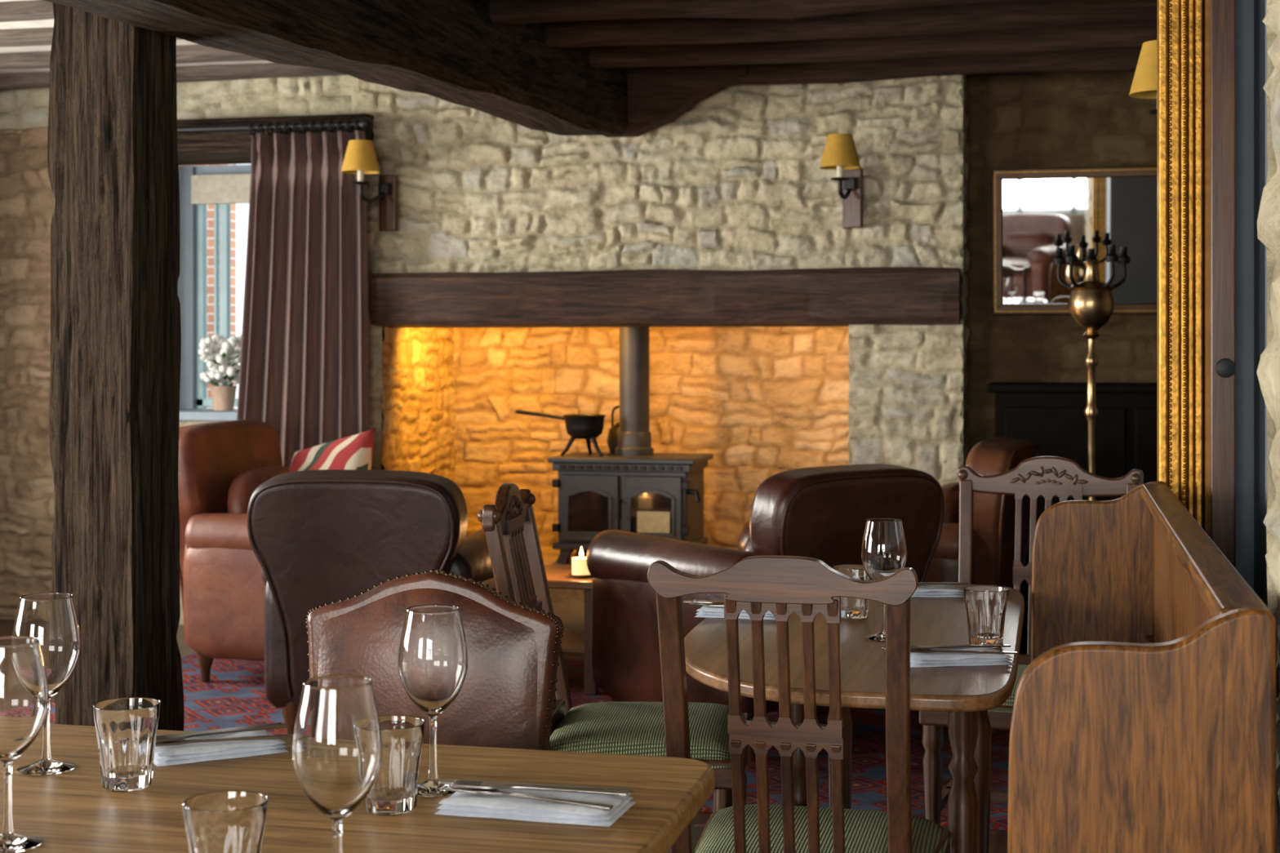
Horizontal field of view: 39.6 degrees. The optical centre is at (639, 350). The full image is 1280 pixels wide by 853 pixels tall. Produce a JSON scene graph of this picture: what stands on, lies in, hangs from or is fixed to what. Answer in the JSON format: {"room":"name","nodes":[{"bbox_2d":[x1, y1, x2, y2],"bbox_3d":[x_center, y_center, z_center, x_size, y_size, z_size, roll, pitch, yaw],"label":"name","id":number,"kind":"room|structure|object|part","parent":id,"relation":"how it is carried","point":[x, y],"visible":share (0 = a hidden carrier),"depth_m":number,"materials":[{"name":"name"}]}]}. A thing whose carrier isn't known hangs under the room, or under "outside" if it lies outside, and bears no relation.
{"room":"pub dining room","nodes":[
{"label":"pub dining room","id":0,"kind":"room"},
{"bbox_2d":[0,0,274,73],"bbox_3d":[-2.960,-1.331,3.365,3.100,0.099,10.800,0,0,13],"label":"ceiling","id":1,"kind":"structure","parent":0,"point":[42,23],"depth_m":7.53,"materials":[{"name":"paint"}]},
{"bbox_2d":[0,74,970,625],"bbox_3d":[-0.839,-0.055,8.606,4.837,2.650,1.426,0,0,13],"label":"wall","id":2,"kind":"structure","parent":0,"point":[736,181],"depth_m":7.95,"materials":[{"name":"stone"}]},
{"bbox_2d":[177,165,199,408],"bbox_3d":[-2.266,-0.290,8.687,0.220,1.220,0.080,0,0,13],"label":"window frame","id":3,"kind":"structure","parent":2,"relation":"attached to","point":[186,282],"depth_m":8.63,"materials":[{"name":"blue paint"}]},
{"bbox_2d":[180,408,237,420],"bbox_3d":[-1.822,0.300,8.347,1.200,0.040,0.420,0,0,13],"label":"window sill","id":4,"kind":"structure","parent":2,"relation":"attached to","point":[185,414],"depth_m":8.18,"materials":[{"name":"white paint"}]},
{"bbox_2d":[194,333,241,410],"bbox_3d":[-1.965,0.098,8.405,0.270,0.364,0.257,0,0,13],"label":"potted flowers","id":5,"kind":"object","parent":4,"relation":"on","point":[223,350],"visible":0.9,"depth_m":8.36,"materials":[{"name":"white plant"}]},
{"bbox_3d":[-1.971,0.223,8.412,0.134,0.115,0.134,0,0,13],"label":"pot","id":6,"kind":"part","parent":5,"relation":"part of","materials":[{"name":"ceramic"}]},
{"bbox_2d":[195,398,237,406],"bbox_3d":[-1.655,0.250,8.554,1.030,0.040,0.040,0,0,13],"label":"rail","id":7,"kind":"object","parent":2,"relation":"attached to","point":[206,402],"visible":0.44,"depth_m":8.64,"materials":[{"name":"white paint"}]},
{"bbox_2d":[195,204,206,408],"bbox_3d":[-2.137,-0.265,8.667,0.040,1.090,0.040,0,0,13],"label":"mullion","id":8,"kind":"object","parent":7,"relation":"attached to","point":[201,209],"visible":0.76,"depth_m":8.65,"materials":[{"name":"teal paint"}]},
{"bbox_2d":[213,204,218,383],"bbox_3d":[-2.058,-0.265,8.643,0.015,1.090,0.030,0,0,13],"label":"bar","id":9,"kind":"object","parent":7,"relation":"attached to","point":[215,206],"visible":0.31,"depth_m":8.63,"materials":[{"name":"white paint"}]},
{"bbox_2d":[219,204,230,385],"bbox_3d":[-2.016,-0.265,8.639,0.040,1.090,0.040,0,0,13],"label":"mullion","id":10,"kind":"object","parent":7,"relation":"attached to","point":[224,209],"visible":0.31,"depth_m":8.62,"materials":[{"name":"teal paint"}]},
{"bbox_2d":[191,173,250,204],"bbox_3d":[-1.691,-0.780,8.490,0.970,0.140,0.040,0,0,13],"label":"blind","id":11,"kind":"object","parent":2,"relation":"attached to","point":[222,188],"visible":0.44,"depth_m":8.55,"materials":[{"name":"fabric"}]},
{"bbox_2d":[195,164,250,174],"bbox_3d":[-1.655,-0.855,8.554,1.030,0.090,0.060,0,0,13],"label":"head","id":12,"kind":"object","parent":2,"relation":"attached to","point":[222,169],"visible":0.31,"depth_m":8.61},
{"bbox_2d":[180,113,374,165],"bbox_3d":[-1.822,-0.980,8.305,1.360,0.160,0.460,0,0,13],"label":"lintel","id":13,"kind":"object","parent":2,"relation":"attached to","point":[220,148],"visible":0.16,"depth_m":8.09,"materials":[{"name":"brown wood"}]},
{"bbox_2d":[180,117,372,467],"bbox_3d":[-1.790,0.106,7.981,1.270,2.268,0.158,0,0,13],"label":"curtain","id":14,"kind":"object","parent":13,"relation":"hanging from","point":[304,371],"visible":0.65,"depth_m":7.88,"materials":[{"name":"fabric"}]},
{"bbox_2d":[341,139,397,231],"bbox_3d":[-1.179,-0.723,7.781,0.170,0.375,0.338,0,0,22],"label":"wall lamp","id":15,"kind":"object","parent":2,"relation":"attached to","point":[360,157],"visible":1,"depth_m":7.75,"materials":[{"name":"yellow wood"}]},
{"bbox_3d":[-1.210,-0.843,7.703,0.170,0.135,0.170,0,0,22],"label":"lamp shade","id":16,"kind":"part","parent":15,"relation":"part of","materials":[{"name":"yellow fabric"}]},
{"bbox_3d":[-1.171,-0.685,7.803,0.018,0.073,0.233,0,0,22],"label":"arm","id":17,"kind":"part","parent":15,"relation":"part of","materials":[{"name":"black metal"}]},
{"bbox_2d":[369,266,961,328],"bbox_3d":[0.079,-0.227,7.674,2.570,0.244,0.222,0,0,13],"label":"mantel beam","id":18,"kind":"structure","parent":2,"relation":"attached to","point":[863,295],"depth_m":7.57,"materials":[{"name":"brown wood"}]},
{"bbox_2d":[819,133,862,228],"bbox_3d":[0.842,-0.703,7.355,0.170,0.375,0.248,0,0,28],"label":"wall lamp","id":19,"kind":"object","parent":2,"relation":"attached to","point":[840,153],"visible":1,"depth_m":7.36,"materials":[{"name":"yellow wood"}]},
{"bbox_3d":[0.824,-0.823,7.320,0.170,0.135,0.170,0,0,28],"label":"lamp shade","id":20,"kind":"part","parent":19,"relation":"part of","materials":[{"name":"yellow fabric"}]},
{"bbox_3d":[0.853,-0.665,7.377,0.018,0.072,0.145,0,0,28],"label":"arm","id":21,"kind":"part","parent":19,"relation":"part of","materials":[{"name":"black metal"}]},
{"bbox_2d":[0,618,1007,852],"bbox_3d":[-0.266,1.320,3.246,8.400,0.100,11.800,0,0,13],"label":"floor","id":22,"kind":"structure","parent":0,"point":[997,838],"depth_m":6.47,"materials":[{"name":"carpet"}]},
{"bbox_2d":[48,2,181,730],"bbox_3d":[-1.339,-0.003,4.556,0.239,2.545,0.280,0,0,13],"label":"timber post","id":23,"kind":"object","parent":22,"relation":"on","point":[115,541],"visible":0.77,"depth_m":4.44,"materials":[{"name":"brown wood"}]},
{"bbox_2d":[0,724,715,852],"bbox_3d":[-0.802,0.895,1.978,1.635,0.750,0.985,0,0,13],"label":"dining table","id":24,"kind":"object","parent":22,"relation":"on","point":[71,811],"visible":0.5,"depth_m":2.03,"materials":[{"name":"brown wood"}]},
{"bbox_2d":[0,635,48,852],"bbox_3d":[-0.665,0.412,1.870,0.082,0.214,0.082,0,0,13],"label":"wine glass","id":25,"kind":"object","parent":24,"relation":"on","point":[24,685],"visible":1,"depth_m":1.85,"materials":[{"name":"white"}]},
{"bbox_2d":[12,592,80,775],"bbox_3d":[-0.738,0.412,2.210,0.082,0.214,0.082,0,0,13],"label":"wine glass","id":26,"kind":"object","parent":24,"relation":"on","point":[51,618],"visible":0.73,"depth_m":2.19,"materials":[{"name":"clear glass"}]},
{"bbox_2d":[93,697,160,791],"bbox_3d":[-0.611,0.469,2.117,0.078,0.099,0.078,0,0,13],"label":"glass","id":27,"kind":"object","parent":24,"relation":"on","point":[126,728],"visible":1,"depth_m":2.09,"materials":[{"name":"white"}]},
{"bbox_2d":[153,722,293,766],"bbox_3d":[-0.561,0.506,2.307,0.224,0.028,0.110,0,0,-29],"label":"napkin","id":28,"kind":"object","parent":24,"relation":"on","point":[254,740],"visible":0.84,"depth_m":2.28,"materials":[{"name":"fabric"}]},
{"bbox_2d":[182,790,267,852],"bbox_3d":[-0.387,0.469,1.660,0.078,0.099,0.078,0,0,13],"label":"glass","id":29,"kind":"object","parent":24,"relation":"on","point":[231,821],"visible":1,"depth_m":1.64,"materials":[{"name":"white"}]},
{"bbox_2d":[292,675,382,852],"bbox_3d":[-0.279,0.412,1.640,0.082,0.214,0.082,0,0,13],"label":"wine glass","id":30,"kind":"object","parent":24,"relation":"on","point":[337,749],"visible":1,"depth_m":1.61,"materials":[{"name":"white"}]},
{"bbox_2d":[364,715,425,816],"bbox_3d":[-0.282,0.469,2.010,0.078,0.099,0.078,0,0,13],"label":"glass","id":31,"kind":"object","parent":24,"relation":"on","point":[393,792],"visible":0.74,"depth_m":1.98,"materials":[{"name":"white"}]},
{"bbox_2d":[398,604,467,796],"bbox_3d":[-0.245,0.412,2.105,0.082,0.214,0.082,0,0,13],"label":"wine glass","id":32,"kind":"object","parent":24,"relation":"on","point":[433,654],"visible":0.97,"depth_m":2.08,"materials":[{"name":"clear glass"}]},
{"bbox_2d":[434,778,635,826],"bbox_3d":[-0.125,0.506,2.022,0.224,0.028,0.110,0,0,15],"label":"napkin","id":33,"kind":"object","parent":24,"relation":"on","point":[593,806],"visible":1,"depth_m":1.99,"materials":[{"name":"fabric"}]},
{"bbox_2d":[306,568,564,751],"bbox_3d":[-0.423,0.825,2.831,0.470,0.891,0.619,0,0,13],"label":"dining chair","id":34,"kind":"object","parent":22,"relation":"on","point":[505,699],"visible":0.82,"depth_m":3.04,"materials":[{"name":"brown leather"}]},
{"bbox_2d":[49,652,1010,831],"bbox_3d":[-0.235,1.264,6.115,3.750,0.012,2.200,0,0,13],"label":"oriental rug","id":35,"kind":"object","parent":22,"relation":"on","point":[234,695],"visible":0.02,"depth_m":5.92,"materials":[{"name":"red carpet"}]},
{"bbox_2d":[179,419,376,682],"bbox_3d":[-1.310,0.769,7.045,0.949,0.977,0.940,0,0,13],"label":"leather armchair","id":36,"kind":"object","parent":35,"relation":"on","point":[223,464],"visible":0.4,"depth_m":6.72,"materials":[{"name":"brown leather"}]},
{"bbox_3d":[-1.323,0.917,6.663,0.800,0.480,0.150,0,0,13],"label":"arm panel","id":37,"kind":"part","parent":36,"relation":"part of","materials":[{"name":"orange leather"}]},
{"bbox_2d":[226,466,289,513],"bbox_3d":[-1.471,0.669,7.083,0.140,0.412,0.600,-8,-2,13],"label":"armrest","id":38,"kind":"object","parent":36,"relation":"on","point":[242,488],"depth_m":6.87,"materials":[{"name":"brown leather"}]},
{"bbox_2d":[288,426,376,472],"bbox_3d":[-1.222,0.537,6.922,0.440,0.440,0.150,-16,-36,30],"label":"cushion","id":39,"kind":"object","parent":36,"relation":"on","point":[355,451],"depth_m":6.90,"materials":[{"name":"fabric"}]},
{"bbox_2d":[247,469,505,733],"bbox_3d":[-0.834,0.816,5.887,0.720,0.884,0.838,0,0,9],"label":"leather armchair","id":40,"kind":"object","parent":35,"relation":"on","point":[317,538],"visible":0.48,"depth_m":5.51,"materials":[{"name":"brown leather"}]},
{"bbox_3d":[-1.084,0.917,5.997,0.150,0.480,0.700,0,0,9],"label":"arm panel","id":41,"kind":"part","parent":40,"relation":"part of","materials":[{"name":"leather"}]},
{"bbox_3d":[-0.561,0.917,5.913,0.150,0.480,0.700,0,0,9],"label":"arm panel","id":42,"kind":"part","parent":40,"relation":"part of","materials":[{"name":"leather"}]},
{"bbox_2d":[544,564,598,695],"bbox_3d":[-0.399,1.048,6.750,0.620,0.418,0.460,0,0,13],"label":"coffee table","id":43,"kind":"object","parent":35,"relation":"on","point":[575,642],"visible":0.12,"depth_m":6.50,"materials":[{"name":"brown wood"}]},
{"bbox_2d":[560,630,584,653],"bbox_3d":[-0.399,1.097,6.750,0.560,0.020,0.400,0,0,13],"label":"shelf","id":44,"kind":"object","parent":43,"relation":"attached to","point":[572,641],"depth_m":6.64,"materials":[{"name":"brown wood"}]},
{"bbox_2d":[568,546,591,578],"bbox_3d":[-0.218,0.783,6.604,0.100,0.113,0.100,0,0,13],"label":"candle","id":45,"kind":"object","parent":43,"relation":"on","point":[580,569],"visible":0.82,"depth_m":6.57,"materials":[{"name":"yellow wax"}]},
{"bbox_3d":[-0.177,1.058,6.513,0.045,0.400,0.045,0,0,13],"label":"leg","id":46,"kind":"part","parent":43,"relation":"part of","materials":[{"name":"brown wood"}]},
{"bbox_2d":[586,463,944,761],"bbox_3d":[0.427,0.808,5.873,0.860,0.898,0.939,0,0,-38],"label":"leather armchair","id":47,"kind":"object","parent":35,"relation":"on","point":[821,513],"visible":0.35,"depth_m":5.60,"materials":[{"name":"brown leather"}]},
{"bbox_3d":[0.119,0.917,5.723,0.150,0.480,0.800,0,0,-38],"label":"arm panel","id":48,"kind":"part","parent":47,"relation":"part of","materials":[{"name":"leather"}]},
{"bbox_2d":[743,535,753,551],"bbox_3d":[0.531,0.718,5.738,0.520,0.378,0.140,0,8,-38],"label":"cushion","id":49,"kind":"object","parent":47,"relation":"on","point":[748,547],"depth_m":5.58,"materials":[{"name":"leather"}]},
{"bbox_2d":[921,436,1040,591],"bbox_3d":[1.056,0.793,6.826,0.863,0.928,0.780,0,0,23],"label":"leather armchair","id":50,"kind":"object","parent":35,"relation":"on","point":[993,514],"visible":0.29,"depth_m":6.44,"materials":[{"name":"brown leather"}]},
{"bbox_3d":[0.875,0.917,6.583,0.720,0.480,0.150,0,0,23],"label":"arm panel","id":51,"kind":"part","parent":50,"relation":"part of","materials":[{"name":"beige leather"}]},
{"bbox_2d":[941,482,959,523],"bbox_3d":[1.175,0.700,6.775,0.140,0.391,0.440,9,3,23],"label":"armrest","id":52,"kind":"object","parent":50,"relation":"on","point":[950,491],"depth_m":6.60,"materials":[{"name":"brown leather"}]},
{"bbox_2d":[1053,244,1130,500],"bbox_3d":[1.637,0.440,6.446,0.290,1.635,0.290,0,0,13],"label":"candelabra","id":53,"kind":"object","parent":35,"relation":"on","point":[1091,300],"visible":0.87,"depth_m":6.42,"materials":[{"name":"gold metal"}]},
{"bbox_2d":[540,546,586,631],"bbox_3d":[-0.024,1.120,8.197,2.070,0.300,1.030,0,0,13],"label":"hearth slab","id":54,"kind":"object","parent":22,"relation":"on","point":[568,605],"depth_m":7.74,"materials":[{"name":"stone"}]},
{"bbox_2d":[547,327,713,564],"bbox_3d":[-0.026,0.189,8.183,0.711,1.578,0.499,0,0,13],"label":"wood-burning stove","id":55,"kind":"object","parent":54,"relation":"on","point":[634,488],"visible":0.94,"depth_m":8.02,"materials":[{"name":"metal"}]},
{"bbox_2d":[515,409,605,456],"bbox_3d":[-0.365,0.378,8.229,0.433,0.211,0.216,0,0,13],"label":"pot","id":56,"kind":"object","parent":55,"relation":"on","point":[587,427],"visible":1,"depth_m":8.14,"materials":[{"name":"black metal"}]},
{"bbox_3d":[-0.460,0.296,8.243,0.242,0.048,0.018,0,0,13],"label":"handle","id":57,"kind":"part","parent":56,"relation":"part of","materials":[{"name":"black metal"}]},
{"bbox_3d":[-0.330,0.435,8.174,0.076,0.099,0.024,0,0,-13],"label":"leg","id":58,"kind":"part","parent":56,"relation":"part of","materials":[{"name":"black metal"}]},
{"bbox_2d":[563,413,605,439],"bbox_3d":[-0.255,0.350,8.195,0.200,0.112,0.200,0,0,13],"label":"bowl","id":59,"kind":"object","parent":56,"relation":"on","point":[579,426],"depth_m":8.12,"materials":[{"name":"black metal"}]},
{"bbox_3d":[-0.238,0.435,8.271,0.024,0.098,0.076,0,0,13],"label":"leg","id":60,"kind":"part","parent":56,"relation":"part of","materials":[{"name":"black metal"}]},
{"bbox_3d":[-0.198,0.435,8.143,0.076,0.099,0.024,0,0,39],"label":"leg","id":61,"kind":"part","parent":56,"relation":"part of","materials":[{"name":"black metal"}]},
{"bbox_3d":[-0.340,0.929,8.102,0.078,0.097,0.060,0,0,13],"label":"leg","id":62,"kind":"part","parent":55,"relation":"part of","materials":[{"name":"metal"}]},
{"bbox_3d":[-0.264,0.929,8.423,0.078,0.097,0.060,0,0,13],"label":"leg","id":63,"kind":"part","parent":55,"relation":"part of","materials":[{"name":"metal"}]},
{"bbox_3d":[-0.230,0.723,8.018,0.200,0.195,0.012,0,0,13],"label":"pane","id":64,"kind":"part","parent":55,"relation":"part of","materials":[{"name":"clear glass"}]},
{"bbox_3d":[-0.227,0.710,8.032,0.275,0.300,0.030,0,0,13],"label":"door","id":65,"kind":"part","parent":55,"relation":"part of","materials":[{"name":"metal"}]},
{"bbox_2d":[606,405,619,453],"bbox_3d":[-0.072,0.368,8.409,0.170,0.227,0.170,0,0,13],"label":"kettle","id":66,"kind":"object","parent":55,"relation":"on","point":[612,438],"visible":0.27,"depth_m":8.36,"materials":[{"name":"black metal"}]},
{"bbox_3d":[-0.072,0.308,8.409,0.134,0.107,0.012,0,0,13],"label":"handle","id":67,"kind":"part","parent":66,"relation":"part of","materials":[{"name":"black metal"}]},
{"bbox_3d":[-0.094,0.706,7.964,0.018,0.088,0.042,0,0,13],"label":"door handle","id":68,"kind":"part","parent":55,"relation":"part of","materials":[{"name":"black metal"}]},
{"bbox_3d":[-0.037,0.495,8.205,0.680,0.025,0.460,0,0,13],"label":"plate","id":69,"kind":"part","parent":55,"relation":"part of","materials":[{"name":"metal"}]},
{"bbox_3d":[0.052,0.723,7.952,0.200,0.195,0.012,0,0,13],"label":"pane","id":70,"kind":"part","parent":55,"relation":"part of","materials":[{"name":"clear glass"}]},
{"bbox_3d":[0.056,0.710,7.966,0.275,0.300,0.030,0,0,13],"label":"door","id":71,"kind":"part","parent":55,"relation":"part of","materials":[{"name":"metal"}]},
{"bbox_3d":[0.241,0.646,7.926,0.025,0.056,0.090,0,0,-37],"label":"handle","id":72,"kind":"part","parent":55,"relation":"part of","materials":[{"name":"black metal"}]},
{"bbox_2d":[476,483,751,837],"bbox_3d":[-0.042,0.780,3.844,0.546,0.984,0.498,0,0,6],"label":"dining chair","id":73,"kind":"object","parent":22,"relation":"on","point":[626,728],"visible":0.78,"depth_m":3.78,"materials":[{"name":"brown wood"}]},
{"bbox_3d":[-0.257,0.812,3.666,0.126,0.919,0.038,0,0,6],"label":"post","id":74,"kind":"part","parent":73,"relation":"part of","materials":[{"name":"brown wood"}]},
{"bbox_3d":[-0.287,0.342,3.871,0.028,0.107,0.452,0,0,6],"label":"crest rail","id":75,"kind":"part","parent":73,"relation":"part of","materials":[{"name":"brown wood"}]},
{"bbox_3d":[-0.214,0.812,4.064,0.126,0.919,0.038,0,0,6],"label":"post","id":76,"kind":"part","parent":73,"relation":"part of","materials":[{"name":"brown wood"}]},
{"bbox_3d":[0.022,0.855,3.837,0.410,0.060,0.489,0,0,6],"label":"seat rail","id":77,"kind":"part","parent":73,"relation":"part of","materials":[{"name":"brown wood"}]},
{"bbox_3d":[0.172,1.070,3.604,0.052,0.400,0.052,0,0,6],"label":"leg","id":78,"kind":"part","parent":73,"relation":"part of","materials":[{"name":"brown wood"}]},
{"bbox_3d":[0.219,1.070,4.032,0.052,0.400,0.052,0,0,6],"label":"leg","id":79,"kind":"part","parent":73,"relation":"part of","materials":[{"name":"brown wood"}]},
{"bbox_2d":[647,555,952,852],"bbox_3d":[0.268,0.786,2.861,0.433,0.972,0.575,0,0,13],"label":"dining chair","id":80,"kind":"object","parent":22,"relation":"on","point":[780,585],"visible":1,"depth_m":2.62,"materials":[{"name":"brown wood"}]},
{"bbox_3d":[0.055,0.810,2.684,0.038,0.924,0.127,0,0,13],"label":"post","id":81,"kind":"part","parent":80,"relation":"part of","materials":[{"name":"brown wood"}]},
{"bbox_3d":[0.206,0.334,2.595,0.395,0.067,0.028,0,0,13],"label":"crest rail","id":82,"kind":"part","parent":80,"relation":"part of","materials":[{"name":"brown wood"}]},
{"bbox_3d":[0.282,0.855,2.918,0.424,0.060,0.450,0,0,13],"label":"seat rail","id":83,"kind":"part","parent":80,"relation":"part of","materials":[{"name":"green fabric"}]},
{"bbox_3d":[0.381,0.810,2.607,0.038,0.924,0.127,0,0,13],"label":"post","id":84,"kind":"part","parent":80,"relation":"part of","materials":[{"name":"brown wood"}]},
{"bbox_2d":[684,584,1024,852],"bbox_3d":[0.412,0.895,3.365,0.605,0.750,1.320,0,0,13],"label":"oval dining table","id":85,"kind":"object","parent":22,"relation":"on","point":[966,693],"visible":0.43,"depth_m":3.09,"materials":[{"name":"brown wood"}]},
{"bbox_2d":[683,600,775,619],"bbox_3d":[0.193,0.506,3.502,0.224,0.028,0.100,0,0,13],"label":"napkin","id":86,"kind":"object","parent":85,"relation":"on","point":[711,609],"visible":0.46,"depth_m":3.47,"materials":[{"name":"fabric"}]},
{"bbox_3d":[0.283,0.907,3.179,0.054,0.725,0.054,0,0,13],"label":"leg","id":87,"kind":"part","parent":85,"relation":"part of","materials":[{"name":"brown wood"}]},
{"bbox_3d":[0.425,0.907,3.783,0.054,0.725,0.054,0,0,13],"label":"leg","id":88,"kind":"part","parent":85,"relation":"part of","materials":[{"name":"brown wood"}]},
{"bbox_2d":[833,564,870,619],"bbox_3d":[0.415,0.469,3.460,0.078,0.099,0.078,0,0,13],"label":"glass","id":89,"kind":"object","parent":85,"relation":"on","point":[851,608],"visible":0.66,"depth_m":3.43,"materials":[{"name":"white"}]},
{"bbox_2d":[861,518,906,641],"bbox_3d":[0.441,0.412,3.210,0.082,0.214,0.082,0,0,13],"label":"wine glass","id":90,"kind":"object","parent":85,"relation":"on","point":[884,548],"visible":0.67,"depth_m":3.18,"materials":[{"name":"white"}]},
{"bbox_2d":[911,582,968,597],"bbox_3d":[0.593,0.506,3.800,0.224,0.028,0.100,0,0,-2],"label":"napkin","id":91,"kind":"object","parent":85,"relation":"on","point":[923,590],"visible":0.52,"depth_m":3.76,"materials":[{"name":"fabric"}]},
{"bbox_2d":[881,643,1017,667],"bbox_3d":[0.518,0.506,2.984,0.224,0.028,0.110,0,0,-9],"label":"napkin","id":92,"kind":"object","parent":85,"relation":"on","point":[971,655],"visible":0.81,"depth_m":2.95,"materials":[{"name":"fabric"}]},
{"bbox_3d":[0.566,0.907,3.113,0.054,0.725,0.054,0,0,13],"label":"leg","id":93,"kind":"part","parent":85,"relation":"part of","materials":[{"name":"brown wood"}]},
{"bbox_3d":[0.707,0.907,3.717,0.054,0.725,0.054,0,0,13],"label":"leg","id":94,"kind":"part","parent":85,"relation":"part of","materials":[{"name":"brown wood"}]},
{"bbox_2d":[963,585,1009,648],"bbox_3d":[0.608,0.468,3.120,0.080,0.102,0.080,0,0,13],"label":"glass","id":95,"kind":"object","parent":85,"relation":"on","point":[986,606],"visible":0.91,"depth_m":3.09,"materials":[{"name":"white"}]},
{"bbox_2d":[919,456,1143,825],"bbox_3d":[0.984,0.772,4.378,0.518,0.999,0.549,0,0,18],"label":"dining chair","id":96,"kind":"object","parent":22,"relation":"on","point":[1049,477],"visible":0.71,"depth_m":4.58,"materials":[{"name":"brown wood"}]},
{"bbox_3d":[0.695,1.070,4.219,0.052,0.400,0.052,0,0,18],"label":"leg","id":97,"kind":"part","parent":96,"relation":"part of","materials":[{"name":"brown wood"}]},
{"bbox_3d":[0.963,0.855,4.315,0.509,0.060,0.410,0,0,18],"label":"seat rail","id":98,"kind":"part","parent":96,"relation":"part of","materials":[{"name":"brown wood"}]},
{"bbox_3d":[0.846,0.805,4.628,0.038,0.934,0.129,0,0,18],"label":"post","id":99,"kind":"part","parent":96,"relation":"part of","materials":[{"name":"brown wood"}]},
{"bbox_3d":[1.062,0.327,4.614,0.472,0.107,0.028,0,0,18],"label":"crest rail","id":100,"kind":"part","parent":96,"relation":"part of","materials":[{"name":"brown wood"}]},
{"bbox_3d":[1.244,0.805,4.497,0.038,0.934,0.129,0,0,18],"label":"post","id":101,"kind":"part","parent":96,"relation":"part of","materials":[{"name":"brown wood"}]},
{"bbox_2d":[986,382,1157,653],"bbox_3d":[2.285,0.703,7.332,1.660,1.135,0.420,0,0,13],"label":"sideboard","id":102,"kind":"object","parent":22,"relation":"on","point":[1051,415],"visible":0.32,"depth_m":7.25,"materials":[{"name":"brown wood"}]},
{"bbox_3d":[1.736,0.680,7.271,0.480,0.900,0.020,0,0,13],"label":"door","id":103,"kind":"part","parent":102,"relation":"part of","materials":[{"name":"brown wood"}]},
{"bbox_3d":[2.242,0.680,7.152,0.480,0.900,0.020,0,0,13],"label":"door","id":104,"kind":"part","parent":102,"relation":"part of","materials":[{"name":"brown wood"}]},
{"bbox_2d":[1007,480,1275,852],"bbox_3d":[0.776,0.776,2.920,0.287,0.989,1.975,0,0,13],"label":"bench","id":105,"kind":"object","parent":22,"relation":"on","point":[1144,717],"visible":1,"depth_m":1.97,"materials":[{"name":"brown wood"}]},
{"bbox_3d":[0.888,0.640,2.894,0.037,0.060,1.904,0,0,13],"label":"rail","id":106,"kind":"part","parent":105,"relation":"part of","materials":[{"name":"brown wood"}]},
{"bbox_3d":[0.888,0.300,2.894,0.057,0.030,1.904,0,0,13],"label":"rail","id":107,"kind":"part","parent":105,"relation":"part of","materials":[{"name":"brown wood"}]},
{"bbox_2d":[0,0,1157,90],"bbox_3d":[-0.377,-1.208,2.769,8.210,0.203,9.629,0,0,13],"label":"ceiling","id":108,"kind":"structure","parent":0,"point":[780,42],"depth_m":6.58,"materials":[{"name":"brown wood"}]},
{"bbox_2d":[44,0,627,135],"bbox_3d":[-0.912,-1.011,4.826,0.484,0.519,5.980,0,0,13],"label":"ceiling beam","id":109,"kind":"structure","parent":108,"relation":"attached to","point":[450,51],"depth_m":5.63,"materials":[{"name":"brown wood"}]},
{"bbox_2d":[604,64,748,137],"bbox_3d":[0.147,-1.095,7.525,0.650,0.350,0.160,0,0,13],"label":"brace","id":110,"kind":"object","parent":108,"relation":"attached to","point":[657,96],"visible":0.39,"depth_m":7.46,"materials":[{"name":"brown wood"}]},
{"bbox_2d":[964,71,1157,453],"bbox_3d":[3.151,-0.055,7.520,3.700,2.650,0.318,0,0,13],"label":"wall","id":111,"kind":"structure","parent":0,"point":[1060,119],"depth_m":7.71,"materials":[{"name":"brown paint"}]},
{"bbox_2d":[991,165,1157,315],"bbox_3d":[1.880,-0.469,7.579,0.745,0.625,0.043,0,5,13],"label":"wall mirror","id":112,"kind":"object","parent":111,"relation":"attached to","point":[1036,212],"depth_m":7.59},
{"bbox_2d":[1203,0,1267,607],"bbox_3d":[1.431,-0.005,3.362,0.650,2.550,2.700,0,0,13],"label":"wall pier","id":113,"kind":"object","parent":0,"point":[1235,58],"visible":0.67,"depth_m":3.79,"materials":[{"name":"blue paint"}]},
{"bbox_2d":[1128,40,1157,115],"bbox_3d":[1.411,-0.623,4.661,0.248,0.375,0.170,0,0,13],"label":"wall lamp","id":114,"kind":"object","parent":113,"relation":"attached to","point":[1144,83],"visible":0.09,"depth_m":4.63,"materials":[{"name":"yellow fabric"}]},
{"bbox_2d":[1157,0,1235,528],"bbox_3d":[1.179,-0.380,3.794,0.104,1.700,0.291,0,0,2],"label":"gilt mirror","id":115,"kind":"object","parent":113,"relation":"attached to","point":[1180,22],"visible":0.88,"depth_m":3.87,"materials":[{"name":"gold metal"}]},
{"bbox_3d":[1.207,0.035,3.664,0.040,0.040,0.034,0,0,13],"label":"knob","id":116,"kind":"part","parent":115,"relation":"part of","materials":[{"name":"black metal"}]},
{"bbox_3d":[1.236,-0.005,3.798,0.049,2.550,0.240,0,0,13],"label":"dark post","id":117,"kind":"part","parent":113,"relation":"part of","materials":[{"name":"brown wood"}]},
{"bbox_2d":[1256,0,1279,852],"bbox_3d":[0.744,-0.005,0.810,0.622,2.550,2.616,0,0,13],"label":"wall","id":118,"kind":"structure","parent":0,"point":[1268,219],"depth_m":2.09,"materials":[{"name":"stone"}]},
{"label":"outside","id":119,"kind":"structure","parent":0,"visible":0},
{"bbox_2d":[190,164,235,408],"bbox_3d":[-3.227,-0.330,10.720,1.620,3.200,0.200,0,0,13],"label":"wall","id":120,"kind":"structure","parent":119,"point":[210,207],"depth_m":10.46,"materials":[{"name":"brick"}]}
]}

